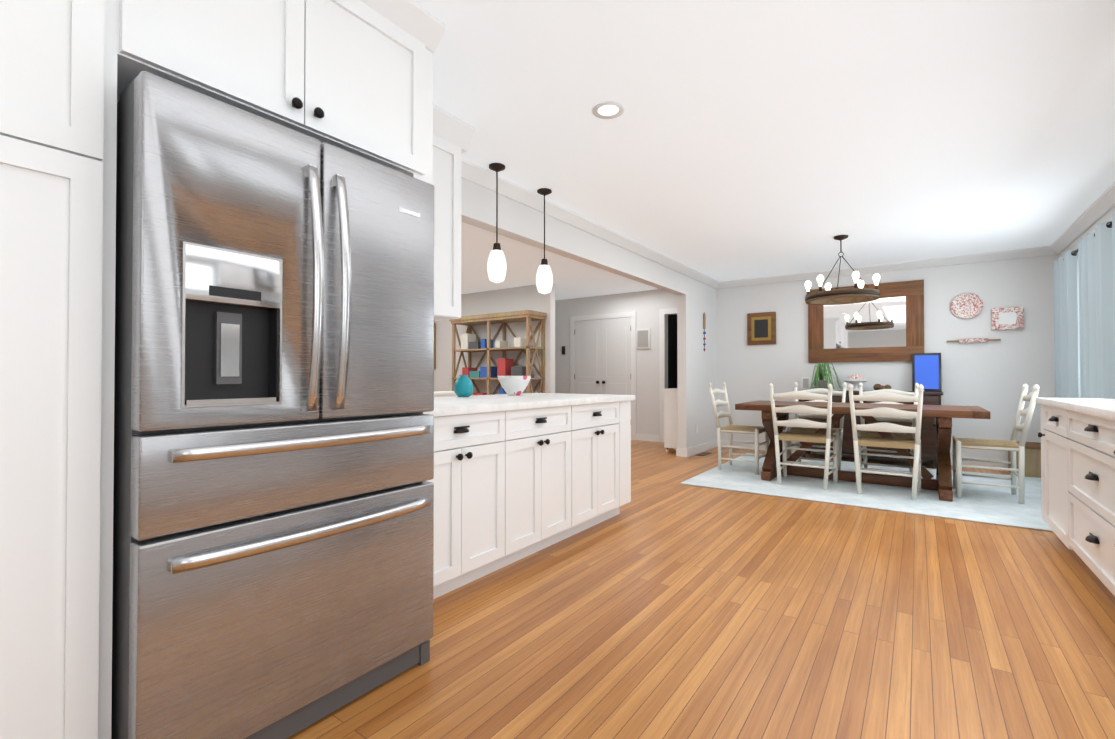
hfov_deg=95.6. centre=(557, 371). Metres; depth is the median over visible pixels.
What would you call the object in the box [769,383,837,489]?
chair
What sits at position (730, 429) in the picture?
end chair
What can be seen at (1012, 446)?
end chair
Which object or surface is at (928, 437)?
sideboard
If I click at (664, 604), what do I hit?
floor
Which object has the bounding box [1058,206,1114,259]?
wall
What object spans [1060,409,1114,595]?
base cabinet
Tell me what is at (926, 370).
picture frame
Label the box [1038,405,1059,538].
base cabinet
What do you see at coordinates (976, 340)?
art
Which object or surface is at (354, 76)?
upper cabinet
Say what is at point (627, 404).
end panel
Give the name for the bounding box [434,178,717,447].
wall
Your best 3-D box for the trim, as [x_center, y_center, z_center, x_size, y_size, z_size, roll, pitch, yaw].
[-1.827,-0.141,4.091,10.380,2.450,10.570,0,-1,35]
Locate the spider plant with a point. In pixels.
(822, 381)
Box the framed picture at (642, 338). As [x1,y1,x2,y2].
[636,328,649,348]
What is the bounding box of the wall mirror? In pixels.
[808,280,923,362]
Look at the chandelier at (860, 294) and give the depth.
4.98 m
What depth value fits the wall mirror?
6.40 m
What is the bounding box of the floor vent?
[696,452,710,455]
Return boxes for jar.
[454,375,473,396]
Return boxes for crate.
[1008,441,1040,477]
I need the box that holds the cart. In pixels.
[663,388,677,451]
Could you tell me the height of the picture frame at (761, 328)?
0.455 m
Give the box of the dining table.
[735,400,990,501]
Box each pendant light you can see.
[487,163,506,282]
[536,188,552,293]
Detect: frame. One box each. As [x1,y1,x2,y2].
[747,312,775,344]
[801,377,809,389]
[912,353,941,391]
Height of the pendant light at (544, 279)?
0.784 m
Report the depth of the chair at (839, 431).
5.54 m
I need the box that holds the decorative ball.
[873,384,889,389]
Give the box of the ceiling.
[414,0,1114,299]
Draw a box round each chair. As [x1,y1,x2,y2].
[709,382,768,474]
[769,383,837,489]
[787,382,846,469]
[848,384,923,499]
[857,382,918,474]
[953,384,1038,503]
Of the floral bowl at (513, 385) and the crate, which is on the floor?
the crate
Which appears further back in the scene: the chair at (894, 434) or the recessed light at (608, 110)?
the chair at (894, 434)
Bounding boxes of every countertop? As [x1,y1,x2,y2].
[432,393,634,416]
[1036,397,1114,420]
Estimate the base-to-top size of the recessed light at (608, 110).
0.006 m
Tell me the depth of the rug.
4.47 m
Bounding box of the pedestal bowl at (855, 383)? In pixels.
[844,374,867,390]
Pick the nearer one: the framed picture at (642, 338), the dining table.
the dining table
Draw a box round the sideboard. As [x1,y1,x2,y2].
[797,390,942,467]
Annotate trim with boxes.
[461,158,1114,467]
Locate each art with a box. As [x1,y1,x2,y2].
[703,312,705,351]
[947,338,1000,342]
[950,293,982,318]
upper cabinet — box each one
[128,0,431,180]
[424,108,463,320]
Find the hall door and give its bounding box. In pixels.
[570,311,635,439]
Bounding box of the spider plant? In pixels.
[811,362,841,388]
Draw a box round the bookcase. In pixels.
[449,310,546,395]
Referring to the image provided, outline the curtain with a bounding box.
[1053,213,1114,398]
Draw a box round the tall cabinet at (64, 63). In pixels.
[0,0,131,738]
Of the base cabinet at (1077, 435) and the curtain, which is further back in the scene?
the curtain
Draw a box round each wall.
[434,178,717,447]
[718,254,1057,459]
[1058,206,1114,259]
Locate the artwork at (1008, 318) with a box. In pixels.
[991,306,1023,329]
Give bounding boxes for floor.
[287,440,1114,738]
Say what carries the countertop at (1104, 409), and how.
on the base cabinet at (1077, 435)
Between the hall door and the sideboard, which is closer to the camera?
the sideboard
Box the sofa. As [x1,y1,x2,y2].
[434,391,456,396]
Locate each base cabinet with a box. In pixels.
[432,413,515,598]
[516,405,579,560]
[580,401,623,531]
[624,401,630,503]
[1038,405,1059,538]
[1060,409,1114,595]
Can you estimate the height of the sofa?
1.054 m
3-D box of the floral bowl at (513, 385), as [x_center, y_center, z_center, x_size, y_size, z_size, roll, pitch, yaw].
[-0.322,0.103,3.771,0.250,0.145,0.250,0,-1,35]
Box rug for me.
[680,453,1052,531]
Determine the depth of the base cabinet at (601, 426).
3.47 m
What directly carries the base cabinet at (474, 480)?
on the floor
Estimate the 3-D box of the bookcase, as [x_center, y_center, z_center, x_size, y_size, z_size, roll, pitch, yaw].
[-0.956,0.123,7.861,1.640,2.000,0.426,0,-1,35]
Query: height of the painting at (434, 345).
0.820 m
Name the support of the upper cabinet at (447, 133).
attached to the wall at (689, 369)
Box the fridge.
[111,71,433,738]
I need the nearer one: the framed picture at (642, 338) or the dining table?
the dining table
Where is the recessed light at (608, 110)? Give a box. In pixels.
[592,101,623,118]
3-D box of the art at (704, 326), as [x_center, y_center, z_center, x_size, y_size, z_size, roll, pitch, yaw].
[2.071,-0.560,7.132,0.042,0.550,0.060,0,-1,35]
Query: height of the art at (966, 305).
0.300 m
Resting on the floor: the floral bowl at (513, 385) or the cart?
the cart
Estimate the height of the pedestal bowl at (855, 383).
0.211 m
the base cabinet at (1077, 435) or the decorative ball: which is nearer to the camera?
the base cabinet at (1077, 435)
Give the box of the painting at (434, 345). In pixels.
[434,323,435,368]
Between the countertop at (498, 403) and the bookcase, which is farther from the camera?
the bookcase
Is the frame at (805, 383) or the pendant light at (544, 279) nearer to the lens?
the pendant light at (544, 279)
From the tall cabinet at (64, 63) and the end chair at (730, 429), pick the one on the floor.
the tall cabinet at (64, 63)
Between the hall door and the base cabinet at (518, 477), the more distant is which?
the hall door
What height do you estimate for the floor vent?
0.006 m
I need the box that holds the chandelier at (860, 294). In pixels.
[805,235,879,304]
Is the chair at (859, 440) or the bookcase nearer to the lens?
the chair at (859, 440)
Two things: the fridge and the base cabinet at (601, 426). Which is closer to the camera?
the fridge
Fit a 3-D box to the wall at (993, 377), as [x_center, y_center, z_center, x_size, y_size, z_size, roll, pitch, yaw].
[3.926,-0.116,6.555,3.690,2.450,0.120,0,-1,35]
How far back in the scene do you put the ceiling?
2.80 m
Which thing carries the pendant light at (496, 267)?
hanging from the ceiling
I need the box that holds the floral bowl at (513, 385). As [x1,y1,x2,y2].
[498,376,530,394]

